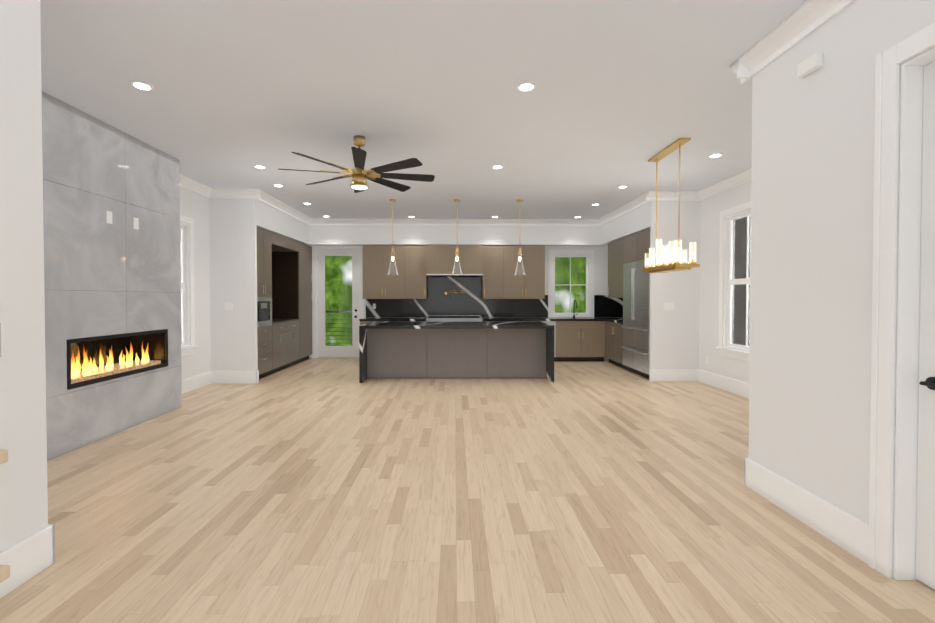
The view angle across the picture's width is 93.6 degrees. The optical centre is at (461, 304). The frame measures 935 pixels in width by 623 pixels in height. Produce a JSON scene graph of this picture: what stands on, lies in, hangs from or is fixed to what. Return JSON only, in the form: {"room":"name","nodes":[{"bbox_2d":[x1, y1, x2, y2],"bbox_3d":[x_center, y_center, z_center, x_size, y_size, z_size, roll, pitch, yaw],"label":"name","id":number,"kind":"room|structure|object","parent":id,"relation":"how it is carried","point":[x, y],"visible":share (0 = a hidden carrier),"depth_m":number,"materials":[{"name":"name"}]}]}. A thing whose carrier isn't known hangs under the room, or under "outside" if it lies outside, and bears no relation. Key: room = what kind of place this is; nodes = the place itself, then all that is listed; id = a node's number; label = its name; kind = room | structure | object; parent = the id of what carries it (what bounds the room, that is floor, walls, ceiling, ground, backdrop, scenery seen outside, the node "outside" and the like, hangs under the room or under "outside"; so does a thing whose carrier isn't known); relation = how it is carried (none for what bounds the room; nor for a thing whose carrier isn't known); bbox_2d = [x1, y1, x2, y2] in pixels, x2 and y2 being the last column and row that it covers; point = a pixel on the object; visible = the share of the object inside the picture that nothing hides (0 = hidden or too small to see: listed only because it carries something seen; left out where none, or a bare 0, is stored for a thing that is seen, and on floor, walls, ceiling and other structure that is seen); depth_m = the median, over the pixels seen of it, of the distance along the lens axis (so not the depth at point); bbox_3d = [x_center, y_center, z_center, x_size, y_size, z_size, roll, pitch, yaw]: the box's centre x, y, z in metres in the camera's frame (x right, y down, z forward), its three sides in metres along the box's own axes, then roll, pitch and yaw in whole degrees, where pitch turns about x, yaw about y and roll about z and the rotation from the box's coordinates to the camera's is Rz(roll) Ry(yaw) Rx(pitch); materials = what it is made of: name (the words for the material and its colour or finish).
{"room":"kitchen and living room","nodes":[
{"label":"kitchen and living room","id":0,"kind":"room"},
{"bbox_2d":[325,311,351,339],"bbox_3d":[-2.773,0.746,10.628,3.200,1.180,1.250,0,1,-1],"label":"balcony railing","id":1,"kind":"object","parent":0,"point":[338,327],"depth_m":11.19,"materials":[{"name":"black metal"}]},
{"bbox_2d":[40,0,806,218],"bbox_3d":[-0.013,-1.837,4.103,8.120,0.150,11.800,0,1,-1],"label":"ceiling","id":2,"kind":"structure","parent":0,"point":[623,92],"depth_m":3.63,"materials":[{"name":"white paint"}]},
{"bbox_2d":[130,80,153,90],"bbox_3d":[-2.544,-1.745,3.496,0.149,0.013,0.149,-1,1,-40],"label":"recessed light","id":3,"kind":"object","parent":2,"relation":"in","point":[141,85],"depth_m":3.48,"materials":[{"name":"white paint"}]},
{"bbox_2d":[254,165,265,168],"bbox_3d":[-2.597,-1.779,5.655,0.149,0.013,0.149,0,1,-7],"label":"recessed light","id":4,"kind":"object","parent":2,"relation":"in","point":[256,166],"depth_m":5.63,"materials":[{"name":"white paint"}]},
{"bbox_2d":[279,135,434,192],"bbox_3d":[-1.081,-1.498,4.642,1.585,0.542,1.585,0,1,-1],"label":"ceiling fan","id":5,"kind":"object","parent":2,"relation":"hanging from","point":[359,175],"visible":1,"depth_m":4.58,"materials":[{"name":"gold metal"}]},
{"bbox_2d":[387,199,398,274],"bbox_3d":[-1.191,-1.166,7.597,0.224,1.298,0.224,0,1,-1],"label":"pendant light","id":6,"kind":"object","parent":2,"relation":"hanging from","point":[392,251],"visible":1,"depth_m":7.58,"materials":[{"name":"gold metal"}]},
{"bbox_2d":[451,199,462,274],"bbox_3d":[-0.079,-1.166,7.614,0.224,1.298,0.224,0,1,-1],"label":"pendant light","id":7,"kind":"object","parent":2,"relation":"hanging from","point":[457,249],"visible":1,"depth_m":7.59,"materials":[{"name":"gold metal"}]},
{"bbox_2d":[492,165,502,168],"bbox_3d":[0.463,-1.779,5.652,0.149,0.013,0.149,0,1,-7],"label":"recessed light","id":8,"kind":"object","parent":2,"relation":"in","point":[494,166],"depth_m":5.62,"materials":[{"name":"white paint"}]},
{"bbox_2d":[514,200,525,274],"bbox_3d":[1.013,-1.167,7.630,0.224,1.298,0.224,0,1,-1],"label":"pendant light","id":9,"kind":"object","parent":2,"relation":"hanging from","point":[520,258],"visible":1,"depth_m":7.61,"materials":[{"name":"gold metal"}]},
{"bbox_2d":[517,81,535,91],"bbox_3d":[0.516,-1.746,3.513,0.149,0.013,0.149,0,1,-7],"label":"recessed light","id":10,"kind":"object","parent":2,"relation":"in","point":[526,86],"depth_m":3.49,"materials":[{"name":"white paint"}]},
{"bbox_2d":[641,138,699,272],"bbox_3d":[2.363,-1.078,5.022,0.250,1.393,0.880,0,1,-1],"label":"dining chandelier","id":11,"kind":"object","parent":2,"relation":"hanging from","point":[671,266],"visible":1,"depth_m":4.89,"materials":[{"name":"gold metal"}]},
{"bbox_2d":[708,153,722,157],"bbox_3d":[3.010,-1.772,5.201,0.149,0.013,0.149,0,1,-7],"label":"recessed light","id":12,"kind":"object","parent":2,"relation":"in","point":[714,155],"depth_m":5.18,"materials":[{"name":"white paint"}]},
{"bbox_2d":[0,357,934,622],"bbox_3d":[-0.013,1.347,4.153,8.120,0.120,11.800,0,1,-1],"label":"floor","id":13,"kind":"structure","parent":0,"point":[321,490],"depth_m":2.73,"materials":[{"name":"brown wood"}]},
{"bbox_2d":[42,91,181,460],"bbox_3d":[-3.682,-0.235,4.063,0.478,3.047,2.682,0,1,-1],"label":"fireplace surround","id":14,"kind":"object","parent":13,"relation":"on","point":[118,275],"visible":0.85,"depth_m":4.23,"materials":[{"name":"grey tile"}]},
{"bbox_2d":[106,211,111,223],"bbox_3d":[-3.442,-0.855,4.286,0.007,0.120,0.070,0,1,-1],"label":"outlet","id":15,"kind":"object","parent":14,"relation":"attached to","point":[109,220],"depth_m":4.29,"materials":[{"name":"white plastic"}]},
{"bbox_2d":[66,329,167,389],"bbox_3d":[-3.659,0.512,4.492,0.432,0.432,1.337,0,1,-1],"label":"fireplace insert","id":16,"kind":"object","parent":14,"relation":"in","point":[93,360],"visible":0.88,"depth_m":4.67,"materials":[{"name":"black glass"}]},
{"bbox_2d":[133,217,138,229],"bbox_3d":[-3.447,-0.861,4.646,0.007,0.120,0.070,0,1,-1],"label":"outlet","id":17,"kind":"object","parent":14,"relation":"attached to","point":[135,220],"depth_m":4.64,"materials":[{"name":"white plastic"}]},
{"bbox_2d":[257,227,272,378],"bbox_3d":[-3.635,-0.015,7.334,0.671,2.504,0.687,0,1,-1],"label":"tall cabinet","id":18,"kind":"object","parent":13,"relation":"on","point":[264,237],"depth_m":7.38,"materials":[{"name":"brown wood"}]},
{"bbox_2d":[273,323,288,372],"bbox_3d":[-3.647,0.776,8.005,0.666,0.900,0.668,0,1,-1],"label":"base cabinet","id":19,"kind":"object","parent":13,"relation":"on","point":[280,330],"depth_m":8.03,"materials":[{"name":"brown wood"}]},
{"bbox_2d":[273,319,288,322],"bbox_3d":[-3.654,0.306,8.333,0.662,0.030,1.338,0,1,-1],"label":"countertop","id":20,"kind":"structure","parent":19,"relation":"on","point":[274,320],"depth_m":8.27,"materials":[{"name":"white stone"}]},
{"bbox_2d":[273,243,311,361],"bbox_3d":[-3.669,-0.048,9.401,0.666,2.504,0.845,0,1,-1],"label":"tall cabinet","id":21,"kind":"object","parent":13,"relation":"on","point":[284,302],"depth_m":8.98,"materials":[{"name":"brown wood"}]},
{"bbox_2d":[289,319,300,365],"bbox_3d":[-3.657,0.766,8.674,0.666,0.900,0.670,0,1,-1],"label":"base cabinet","id":22,"kind":"object","parent":13,"relation":"on","point":[294,324],"depth_m":8.78,"materials":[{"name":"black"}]},
{"bbox_2d":[360,321,383,324],"bbox_3d":[-1.909,0.770,9.537,0.467,0.864,0.639,0,1,-1],"label":"base cabinet","id":23,"kind":"object","parent":13,"relation":"on","point":[363,322],"depth_m":9.21,"materials":[{"name":"black"}]},
{"bbox_2d":[359,318,425,320],"bbox_3d":[-1.451,0.312,9.535,1.404,0.049,0.658,0,1,-1],"label":"countertop","id":24,"kind":"structure","parent":23,"relation":"on","point":[362,319],"depth_m":9.21,"materials":[{"name":"black stone"}]},
{"bbox_2d":[426,315,481,321],"bbox_3d":[-0.160,0.721,9.501,1.170,0.965,0.722,0,1,-1],"label":"range","id":25,"kind":"object","parent":13,"relation":"on","point":[453,318],"visible":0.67,"depth_m":9.22,"materials":[{"name":"silver metal"}]},
{"bbox_2d":[359,321,553,382],"bbox_3d":[-0.081,0.776,7.594,3.110,0.915,1.200,0,1,-1],"label":"kitchen island","id":26,"kind":"object","parent":13,"relation":"on","point":[453,350],"visible":1,"depth_m":7.34,"materials":[{"name":"grey wood"}]},
{"bbox_2d":[540,321,557,360],"bbox_3d":[1.683,0.770,9.591,0.600,0.864,0.639,0,1,-1],"label":"dishwasher","id":27,"kind":"object","parent":13,"relation":"on","point":[555,323],"depth_m":9.28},
{"bbox_2d":[558,321,604,360],"bbox_3d":[2.512,0.769,9.604,1.058,0.864,0.639,0,1,-1],"label":"base cabinet","id":28,"kind":"object","parent":13,"relation":"on","point":[579,340],"depth_m":9.29,"materials":[{"name":"brown wood"}]},
{"bbox_2d":[481,317,622,320],"bbox_3d":[2.119,0.312,9.588,3.385,0.049,0.661,0,1,-1],"label":"countertop","id":29,"kind":"structure","parent":28,"relation":"on","point":[483,318],"depth_m":9.40,"materials":[{"name":"black stone"}]},
{"bbox_2d":[573,300,576,317],"bbox_3d":[2.546,0.082,9.721,0.117,0.405,0.216,0,1,-1],"label":"sink faucet","id":30,"kind":"object","parent":29,"relation":"on","point":[574,308],"visible":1,"depth_m":9.79,"materials":[{"name":"black metal"}]},
{"bbox_2d":[604,318,622,323],"bbox_3d":[3.426,0.324,8.781,0.798,0.049,0.960,0,1,-1],"label":"countertop","id":31,"kind":"structure","parent":28,"relation":"on","point":[615,319],"depth_m":8.96,"materials":[{"name":"black stone"}]},
{"bbox_2d":[605,321,626,368],"bbox_3d":[3.421,0.782,8.784,0.805,0.865,1.003,0,1,-1],"label":"base cabinet","id":32,"kind":"object","parent":13,"relation":"on","point":[613,342],"visible":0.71,"depth_m":8.72,"materials":[{"name":"brown wood"}]},
{"bbox_2d":[621,259,649,378],"bbox_3d":[3.413,0.231,7.711,0.853,2.000,1.115,0,1,-1],"label":"refrigerator","id":33,"kind":"object","parent":13,"relation":"on","point":[636,318],"visible":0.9,"depth_m":7.64,"materials":[{"name":"silver metal"}]},
{"bbox_2d":[0,0,934,577],"bbox_3d":[-0.013,-0.238,4.128,8.120,3.050,11.800,0,1,-1],"label":"wall","id":34,"kind":"structure","parent":0,"point":[804,372],"depth_m":2.60,"materials":[{"name":"white paint"}]},
{"bbox_2d":[0,323,0,356],"bbox_3d":[-2.083,0.159,1.955,0.012,0.155,0.065,0,1,-1],"label":"switch plate","id":35,"kind":"object","parent":34,"relation":"attached to","point":[0,339],"visible":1,"depth_m":1.98,"materials":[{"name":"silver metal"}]},
{"bbox_2d":[0,449,9,582],"bbox_3d":[-2.051,0.936,1.690,0.070,0.580,0.550,0,1,-1],"label":"trim","id":36,"kind":"structure","parent":34,"relation":"attached to","point":[4,572],"depth_m":1.94,"materials":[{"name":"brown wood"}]},
{"bbox_2d":[0,524,54,598],"bbox_3d":[-2.056,1.247,0.305,0.018,0.200,3.873,0,1,-1],"label":"baseboard","id":37,"kind":"structure","parent":34,"relation":"attached to","point":[29,557],"depth_m":2.10,"materials":[{"name":"white paint"}]},
{"bbox_2d":[178,215,197,356],"bbox_3d":[-3.987,-0.266,5.973,0.170,1.990,1.030,0,1,-1],"label":"window","id":38,"kind":"structure","parent":34,"relation":"in","point":[187,273],"depth_m":6.35,"materials":[{"name":"white paint"}]},
{"bbox_2d":[179,174,210,197],"bbox_3d":[-3.905,-1.728,6.131,0.100,0.130,1.530,0,1,-1],"label":"crown molding","id":39,"kind":"structure","parent":34,"relation":"attached to","point":[187,183],"depth_m":6.42,"materials":[{"name":"white paint"}]},
{"bbox_2d":[182,371,211,393],"bbox_3d":[-3.946,1.156,6.175,0.018,0.200,1.530,0,1,-1],"label":"baseboard","id":40,"kind":"structure","parent":34,"relation":"attached to","point":[198,381],"depth_m":6.53,"materials":[{"name":"white paint"}]},
{"bbox_2d":[225,303,232,309],"bbox_3d":[-3.677,0.024,6.924,0.120,0.120,0.006,0,1,-1],"label":"outlet","id":41,"kind":"object","parent":34,"relation":"attached to","point":[228,306],"depth_m":6.92,"materials":[{"name":"white plastic"}]},
{"bbox_2d":[211,188,250,197],"bbox_3d":[-3.561,-1.739,6.851,0.570,0.130,0.100,0,1,-1],"label":"crown molding","id":42,"kind":"structure","parent":34,"relation":"attached to","point":[215,192],"depth_m":6.85,"materials":[{"name":"white paint"}]},
{"bbox_2d":[212,370,258,383],"bbox_3d":[-3.587,1.144,6.942,0.698,0.200,0.028,0,1,-1],"label":"baseboard","id":43,"kind":"structure","parent":34,"relation":"attached to","point":[218,377],"depth_m":6.93,"materials":[{"name":"white paint"}]},
{"bbox_2d":[251,189,310,223],"bbox_3d":[-3.224,-1.758,8.076,0.100,0.130,2.540,0,1,-1],"label":"crown molding","id":44,"kind":"structure","parent":34,"relation":"attached to","point":[258,194],"depth_m":7.72,"materials":[{"name":"white paint"}]},
{"bbox_2d":[273,233,300,250],"bbox_3d":[-3.652,-1.180,8.310,0.666,0.205,1.338,0,1,-1],"label":"upper cabinet","id":45,"kind":"object","parent":34,"relation":"attached to","point":[280,243],"depth_m":8.37,"materials":[{"name":"brown wood"}]},
{"bbox_2d":[311,246,363,357],"bbox_3d":[-2.775,-0.093,9.905,1.180,2.580,0.170,0,1,-1],"label":"door frame","id":46,"kind":"structure","parent":34,"relation":"attached to","point":[314,354],"depth_m":9.82,"materials":[{"name":"white paint"}]},
{"bbox_2d":[317,249,358,357],"bbox_3d":[-2.776,-0.038,9.860,0.923,2.448,0.110,0,1,-1],"label":"back door","id":47,"kind":"structure","parent":34,"relation":"in","point":[325,351],"depth_m":9.88,"materials":[{"name":"white paint"}]},
{"bbox_2d":[362,246,405,297],"bbox_3d":[-1.686,-0.710,9.666,0.919,1.147,0.357,0,1,-1],"label":"upper cabinet","id":48,"kind":"object","parent":34,"relation":"attached to","point":[376,259],"depth_m":9.49,"materials":[{"name":"brown wood"}]},
{"bbox_2d":[406,246,426,297],"bbox_3d":[-0.997,-0.710,9.677,0.459,1.147,0.357,0,1,-1],"label":"upper cabinet","id":49,"kind":"object","parent":34,"relation":"attached to","point":[409,281],"depth_m":9.50,"materials":[{"name":"brown wood"}]},
{"bbox_2d":[307,218,594,225],"bbox_3d":[-0.135,-1.780,9.474,6.320,0.130,0.100,0,1,-1],"label":"crown molding","id":50,"kind":"structure","parent":34,"relation":"attached to","point":[314,222],"depth_m":9.48,"materials":[{"name":"white paint"}]},
{"bbox_2d":[426,245,482,275],"bbox_3d":[-0.154,-0.959,9.629,1.223,0.648,0.470,0,1,-1],"label":"range hood","id":51,"kind":"object","parent":34,"relation":"attached to","point":[440,259],"visible":0.92,"depth_m":9.39,"materials":[{"name":"brown wood"}]},
{"bbox_2d":[366,276,547,317],"bbox_3d":[-0.100,-0.180,9.867,4.094,0.921,0.020,0,1,-1],"label":"backsplash","id":52,"kind":"structure","parent":34,"relation":"attached to","point":[438,301],"depth_m":9.86,"materials":[{"name":"black stone"}]},
{"bbox_2d":[482,246,505,297],"bbox_3d":[0.683,-0.711,9.702,0.451,1.147,0.357,0,1,-1],"label":"upper cabinet","id":53,"kind":"object","parent":34,"relation":"attached to","point":[500,280],"depth_m":9.52,"materials":[{"name":"brown wood"}]},
{"bbox_2d":[506,246,544,297],"bbox_3d":[1.359,-0.711,9.713,0.901,1.147,0.357,0,1,-1],"label":"upper cabinet","id":54,"kind":"object","parent":34,"relation":"attached to","point":[532,284],"depth_m":9.53,"materials":[{"name":"brown wood"}]},
{"bbox_2d":[548,250,593,316],"bbox_3d":[2.471,-0.485,9.964,1.033,1.523,0.140,0,1,-1],"label":"window","id":55,"kind":"structure","parent":34,"relation":"in","point":[587,254],"depth_m":9.91,"materials":[{"name":"white paint"}]},
{"bbox_2d":[594,296,622,316],"bbox_3d":[3.380,0.028,9.924,0.763,0.503,0.020,0,1,-1],"label":"backsplash","id":56,"kind":"structure","parent":34,"relation":"attached to","point":[604,306],"depth_m":9.91,"materials":[{"name":"black stone"}]},
{"bbox_2d":[607,238,624,297],"bbox_3d":[3.422,-0.706,8.687,0.805,1.124,0.855,0,1,-1],"label":"upper cabinet","id":57,"kind":"object","parent":34,"relation":"attached to","point":[615,265],"visible":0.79,"depth_m":8.67,"materials":[{"name":"brown wood"}]},
{"bbox_2d":[595,191,654,225],"bbox_3d":[2.995,-1.760,8.201,0.100,0.130,2.480,0,1,-1],"label":"crown molding","id":58,"kind":"structure","parent":34,"relation":"attached to","point":[648,196],"depth_m":7.93,"materials":[{"name":"white paint"}]},
{"bbox_2d":[624,229,649,262],"bbox_3d":[3.446,-1.012,7.692,0.786,0.480,1.115,0,1,-1],"label":"upper cabinet","id":59,"kind":"object","parent":34,"relation":"attached to","point":[636,246],"visible":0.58,"depth_m":7.62,"materials":[{"name":"brown wood"}]},
{"bbox_2d":[663,303,673,309],"bbox_3d":[3.347,0.021,7.088,0.170,0.120,0.010,0,1,-1],"label":"outlet","id":60,"kind":"object","parent":34,"relation":"attached to","point":[667,306],"depth_m":7.09,"materials":[{"name":"white plastic"}]},
{"bbox_2d":[651,191,698,200],"bbox_3d":[3.413,-1.742,7.018,0.660,0.130,0.100,0,1,-1],"label":"crown molding","id":61,"kind":"structure","parent":34,"relation":"attached to","point":[661,195],"depth_m":7.02,"materials":[{"name":"white paint"}]},
{"bbox_2d":[650,369,699,381],"bbox_3d":[3.438,1.141,7.104,0.788,0.200,0.018,0,1,-1],"label":"baseboard","id":62,"kind":"structure","parent":34,"relation":"attached to","point":[656,375],"depth_m":7.10,"materials":[{"name":"white paint"}]},
{"bbox_2d":[695,168,750,200],"bbox_3d":[3.832,-1.712,5.107,0.100,0.130,3.935,0,1,-1],"label":"crown molding","id":63,"kind":"structure","parent":34,"relation":"attached to","point":[743,177],"depth_m":6.32,"materials":[{"name":"white paint"}]},
{"bbox_2d":[700,370,748,398],"bbox_3d":[3.873,1.172,5.152,0.018,0.200,3.935,0,1,-1],"label":"baseboard","id":64,"kind":"structure","parent":34,"relation":"attached to","point":[734,386],"depth_m":6.40,"materials":[{"name":"white paint"}]},
{"bbox_2d":[716,201,750,361],"bbox_3d":[3.903,-0.313,6.047,0.170,2.140,1.040,0,1,-1],"label":"window","id":65,"kind":"structure","parent":34,"relation":"in","point":[734,290],"depth_m":6.29,"materials":[{"name":"white paint"}]},
{"bbox_2d":[730,0,855,83],"bbox_3d":[2.048,-1.645,0.800,0.100,0.130,4.825,0,1,-1],"label":"crown molding","id":66,"kind":"structure","parent":34,"relation":"attached to","point":[802,22],"depth_m":2.72,"materials":[{"name":"white paint"}]},
{"bbox_2d":[744,458,868,563],"bbox_3d":[2.060,1.210,2.680,0.018,0.200,0.925,0,1,-1],"label":"baseboard","id":67,"kind":"structure","parent":34,"relation":"attached to","point":[847,531],"depth_m":2.58,"materials":[{"name":"white paint"}]},
{"bbox_2d":[797,53,822,77],"bbox_3d":[2.048,-1.409,2.581,0.044,0.080,0.140,0,1,-1],"label":"door chime","id":68,"kind":"object","parent":34,"relation":"attached to","point":[810,64],"visible":1,"depth_m":2.56,"materials":[{"name":"white plastic"}]},
{"bbox_2d":[868,22,934,579],"bbox_3d":[2.146,0.049,1.650,0.178,2.555,1.090,0,1,-1],"label":"door frame","id":69,"kind":"structure","parent":34,"relation":"attached to","point":[889,61],"depth_m":2.10,"materials":[{"name":"white paint"}]},
{"bbox_2d":[915,61,934,589],"bbox_3d":[2.172,0.100,1.651,0.107,2.428,0.860,0,1,-1],"label":"door","id":70,"kind":"structure","parent":34,"relation":"in","point":[925,545],"depth_m":2.05,"materials":[{"name":"white paint"}]},
{"label":"outside","id":71,"kind":"structure","parent":0,"visible":0},
{"bbox_2d":[325,256,585,345],"bbox_3d":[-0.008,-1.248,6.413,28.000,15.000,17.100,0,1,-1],"label":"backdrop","id":72,"kind":"structure","parent":71,"point":[561,270],"depth_m":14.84,"materials":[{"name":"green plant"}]}
]}

